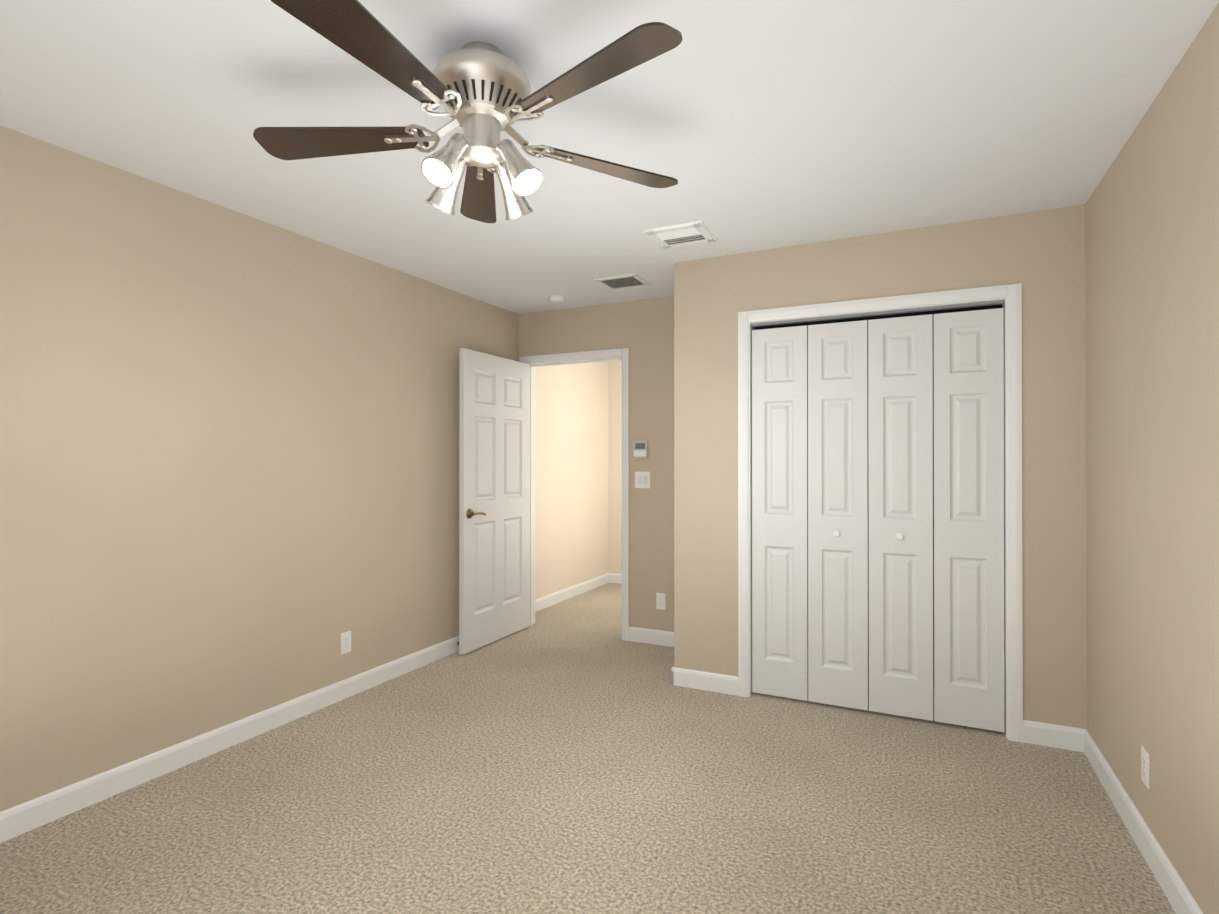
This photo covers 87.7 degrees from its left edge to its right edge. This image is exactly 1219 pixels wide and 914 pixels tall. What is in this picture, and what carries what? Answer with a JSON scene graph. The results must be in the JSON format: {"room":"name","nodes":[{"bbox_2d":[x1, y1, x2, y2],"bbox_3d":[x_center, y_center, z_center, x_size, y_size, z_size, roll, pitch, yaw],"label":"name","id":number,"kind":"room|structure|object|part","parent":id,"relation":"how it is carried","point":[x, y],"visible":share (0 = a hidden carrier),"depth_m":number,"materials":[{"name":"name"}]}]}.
{"room":"empty bedroom","nodes":[
{"label":"empty bedroom","id":0,"kind":"room"},
{"bbox_2d":[0,125,518,811],"bbox_3d":[-1.841,0.091,2.800,0.130,2.440,5.145,0,0,26],"label":"wall","id":1,"kind":"structure","parent":0,"point":[228,465],"depth_m":2.75,"materials":[{"name":"paint"}]},
{"bbox_2d":[0,636,458,842],"bbox_3d":[-1.777,1.261,2.763,0.014,0.100,4.915,0,0,26],"label":"baseboard","id":2,"kind":"structure","parent":1,"relation":"attached to","point":[40,810],"depth_m":2.72,"materials":[{"name":"paint"}]},
{"bbox_2d":[341,631,350,654],"bbox_3d":[-1.439,1.014,3.470,0.007,0.115,0.070,0,0,26],"label":"electrical outlet","id":3,"kind":"object","parent":1,"relation":"attached to","point":[345,642],"visible":1,"depth_m":3.47,"materials":[{"name":"white plastic"}]},
{"bbox_2d":[535,362,608,599],"bbox_3d":[-0.422,0.104,6.018,0.115,2.440,1.885,0,0,26],"label":"wall","id":4,"kind":"structure","parent":0,"point":[572,487],"depth_m":6.01,"materials":[{"name":"paint"}]},
{"bbox_2d":[535,573,609,611],"bbox_3d":[-0.389,1.274,5.933,0.014,0.100,1.770,0,0,26],"label":"baseboard","id":5,"kind":"structure","parent":4,"relation":"attached to","point":[546,601],"depth_m":5.96,"materials":[{"name":"paint"}]},
{"bbox_2d":[0,583,1175,913],"bbox_3d":[0.141,1.361,2.883,3.852,0.100,7.030,0,0,26],"label":"floor","id":6,"kind":"structure","parent":0,"point":[574,755],"depth_m":2.33,"materials":[{"name":"carpet"}]},
{"bbox_2d":[0,0,1218,313],"bbox_3d":[0.141,-1.179,2.893,3.852,0.100,7.030,0,0,26],"label":"ceiling","id":7,"kind":"structure","parent":0,"point":[758,124],"depth_m":2.10,"materials":[{"name":"paint"}]},
{"bbox_2d":[253,0,681,222],"bbox_3d":[-0.373,-0.922,1.746,1.272,0.422,1.229,0,0,26],"label":"fan","id":8,"kind":"object","parent":7,"relation":"hanging from","point":[479,92],"visible":1,"depth_m":1.69,"materials":[{"name":"brown wood"}]},
{"bbox_3d":[-0.770,-0.911,1.830,0.495,0.006,0.136,0,-11,5],"label":"blade","id":9,"kind":"part","parent":8,"relation":"part of","materials":[{"name":"brown wood"}]},
{"label":"blade","id":10,"kind":"part","parent":8,"relation":"part of","materials":[{"name":"brown wood"}]},
{"bbox_3d":[-0.442,-0.749,1.655,0.075,0.042,0.062,0,0,26],"label":"bulb","id":11,"kind":"part","parent":8,"relation":"part of","materials":[{"name":"white glass"}]},
{"bbox_3d":[-0.449,-0.909,2.193,0.136,0.006,0.495,11,-3,-12],"label":"blade","id":12,"kind":"part","parent":8,"relation":"part of","materials":[{"name":"brown wood"}]},
{"bbox_3d":[-0.360,-0.980,1.791,0.274,0.306,0.274,0,0,26],"label":"motor","id":13,"kind":"part","parent":8,"relation":"part of","materials":[{"name":"silver metal"}]},
{"bbox_3d":[-0.226,-0.749,1.707,0.062,0.042,0.075,0,0,26],"label":"bulb","id":14,"kind":"part","parent":8,"relation":"part of","materials":[{"name":"white glass"}]},
{"label":"blade","id":15,"kind":"part","parent":8,"relation":"part of","materials":[{"name":"brown wood"}]},
{"bbox_3d":[-0.004,-0.910,2.000,0.495,0.006,0.136,0,11,-31],"label":"blade","id":16,"kind":"part","parent":8,"relation":"part of","materials":[{"name":"brown wood"}]},
{"bbox_2d":[549,295,564,302],"bbox_3d":[-0.369,-1.106,4.461,0.116,0.033,0.116,0,0,26],"label":"smoke detector","id":17,"kind":"object","parent":7,"relation":"attached to","point":[556,299],"visible":1,"depth_m":4.42,"materials":[{"name":"white plastic"}]},
{"bbox_2d":[593,273,651,290],"bbox_3d":[0.086,-1.119,4.069,0.290,0.010,0.275,0,0,26],"label":"ceiling vent","id":18,"kind":"object","parent":7,"relation":"in","point":[625,281],"visible":0.98,"depth_m":4.06,"materials":[{"name":"white plastic"}]},
{"bbox_2d":[643,221,717,248],"bbox_3d":[0.366,-1.119,3.223,0.300,0.017,0.290,0,0,26],"label":"ceiling vent","id":19,"kind":"object","parent":7,"relation":"in","point":[687,234],"visible":0.98,"depth_m":3.19,"materials":[{"name":"white plastic"}]},
{"bbox_2d":[609,361,621,573],"bbox_3d":[0.555,0.106,6.528,1.200,2.440,0.115,0,0,26],"label":"wall","id":20,"kind":"structure","parent":0,"point":[615,466],"depth_m":6.70,"materials":[{"name":"paint"}]},
{"bbox_2d":[610,573,621,583],"bbox_3d":[0.527,1.276,6.465,1.140,0.100,0.014,0,0,26],"label":"baseboard","id":21,"kind":"structure","parent":20,"relation":"attached to","point":[614,577],"depth_m":6.68,"materials":[{"name":"paint"}]},
{"bbox_2d":[519,296,1001,681],"bbox_3d":[0.881,0.097,4.271,3.492,2.440,0.125,0,0,26],"label":"wall","id":22,"kind":"structure","parent":0,"point":[642,331],"depth_m":4.51,"materials":[{"name":"paint"}]},
{"bbox_2d":[458,348,529,654],"bbox_3d":[-0.805,0.294,4.566,0.132,2.025,0.805,0,0,26],"label":"door","id":23,"kind":"structure","parent":22,"relation":"in","point":[494,498],"depth_m":4.50,"materials":[{"name":"paint"}]},
{"bbox_3d":[-0.896,0.380,4.280,0.048,0.066,0.154,0,0,26],"label":"handle","id":24,"kind":"part","parent":23,"relation":"part of","materials":[{"name":"brown metal"}]},
{"bbox_2d":[519,348,628,640],"bbox_3d":[-0.251,0.268,4.826,0.934,2.102,0.155,0,0,26],"label":"door frame","id":25,"kind":"structure","parent":22,"relation":"attached to","point":[623,353],"depth_m":4.67,"materials":[{"name":"paint"}]},
{"bbox_3d":[-0.221,0.269,4.887,0.934,2.102,0.018,0,0,26],"label":"hall door trim","id":26,"kind":"part","parent":25,"relation":"part of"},
{"bbox_2d":[633,440,648,458],"bbox_3d":[0.221,-0.054,4.517,0.120,0.132,0.029,0,0,26],"label":"thermostat","id":27,"kind":"object","parent":22,"relation":"attached to","point":[640,449],"visible":1,"depth_m":4.50,"materials":[{"name":"grey plastic"}]},
{"bbox_2d":[635,472,649,487],"bbox_3d":[0.233,0.163,4.519,0.116,0.117,0.013,0,0,26],"label":"switch plate","id":28,"kind":"object","parent":22,"relation":"attached to","point":[642,479],"visible":1,"depth_m":4.52,"materials":[{"name":"white plastic"}]},
{"bbox_2d":[629,626,673,646],"bbox_3d":[0.400,1.268,4.432,0.578,0.100,0.014,0,0,26],"label":"baseboard","id":29,"kind":"structure","parent":22,"relation":"attached to","point":[643,635],"depth_m":4.48,"materials":[{"name":"paint"}]},
{"bbox_2d":[656,593,665,609],"bbox_3d":[0.361,1.013,4.457,0.070,0.115,0.007,0,0,26],"label":"electrical outlet","id":30,"kind":"object","parent":22,"relation":"attached to","point":[661,601],"visible":1,"depth_m":4.45,"materials":[{"name":"white plastic"}]},
{"bbox_2d":[671,667,675,685],"bbox_3d":[0.519,1.266,3.984,0.014,0.100,0.719,0,0,26],"label":"baseboard","id":31,"kind":"structure","parent":22,"relation":"attached to","point":[673,671],"depth_m":3.66,"materials":[{"name":"paint"}]},
{"bbox_2d":[674,204,1086,728],"bbox_3d":[1.274,0.093,3.304,1.942,2.440,0.115,0,0,26],"label":"wall","id":32,"kind":"structure","parent":0,"point":[1039,256],"depth_m":3.09,"materials":[{"name":"paint"}]},
{"bbox_2d":[676,667,737,695],"bbox_3d":[0.547,1.264,3.580,0.368,0.100,0.014,0,0,26],"label":"baseboard","id":33,"kind":"structure","parent":32,"relation":"attached to","point":[714,682],"depth_m":3.57,"materials":[{"name":"paint"}]},
{"bbox_2d":[752,325,807,700],"bbox_3d":[0.925,0.298,3.453,0.293,1.996,0.030,0,0,26],"label":"bifold door","id":34,"kind":"structure","parent":32,"relation":"in","point":[780,512],"depth_m":3.44,"materials":[{"name":"paint"}]},
{"bbox_2d":[808,320,867,709],"bbox_3d":[1.185,0.297,3.306,0.293,1.996,0.069,0,0,26],"label":"bifold door","id":35,"kind":"structure","parent":32,"relation":"in","point":[837,514],"depth_m":3.31,"materials":[{"name":"paint"}]},
{"bbox_3d":[1.179,0.395,3.292,0.038,0.038,0.039,0,0,26],"label":"knob","id":36,"kind":"part","parent":35,"relation":"part of","materials":[{"name":"white plastic"}]},
{"bbox_2d":[751,300,1004,326],"bbox_3d":[1.328,-0.731,3.263,1.197,0.012,0.038,0,0,26],"label":"track","id":37,"kind":"object","parent":32,"relation":"attached to","point":[978,304],"visible":1,"depth_m":3.22,"materials":[{"name":"grey metal"}]},
{"bbox_2d":[738,283,1022,742],"bbox_3d":[1.335,0.278,3.274,1.237,2.070,0.115,0,0,26],"label":"door frame","id":38,"kind":"structure","parent":32,"relation":"attached to","point":[1004,307],"depth_m":3.05,"materials":[{"name":"paint"}]},
{"bbox_2d":[868,314,932,720],"bbox_3d":[1.454,0.297,3.176,0.293,1.996,0.069,0,0,26],"label":"bifold door","id":39,"kind":"structure","parent":32,"relation":"in","point":[900,418],"depth_m":3.18,"materials":[{"name":"paint"}]},
{"bbox_3d":[1.447,0.395,3.163,0.038,0.038,0.039,0,0,26],"label":"knob","id":40,"kind":"part","parent":39,"relation":"part of","materials":[{"name":"white plastic"}]},
{"bbox_2d":[933,308,1003,731],"bbox_3d":[1.730,0.296,3.064,0.293,1.996,0.030,0,0,26],"label":"bifold door","id":41,"kind":"structure","parent":32,"relation":"in","point":[968,518],"depth_m":3.05,"materials":[{"name":"paint"}]},
{"bbox_2d":[1085,2,1218,913],"bbox_3d":[1.413,0.085,1.227,0.115,2.440,5.145,0,0,26],"label":"wall","id":42,"kind":"structure","parent":0,"point":[1152,391],"depth_m":1.96,"materials":[{"name":"paint"}]},
{"bbox_2d":[1076,728,1202,913],"bbox_3d":[1.202,1.253,0.933,0.014,0.100,4.210,0,0,26],"label":"baseboard","id":43,"kind":"structure","parent":42,"relation":"attached to","point":[1181,900],"depth_m":2.11,"materials":[{"name":"paint"}]},
{"bbox_2d":[1141,746,1149,788],"bbox_3d":[1.766,1.023,2.094,0.007,0.115,0.070,0,0,26],"label":"electrical outlet","id":44,"kind":"object","parent":42,"relation":"attached to","point":[1145,767],"visible":1,"depth_m":2.08,"materials":[{"name":"white plastic"}]}
]}

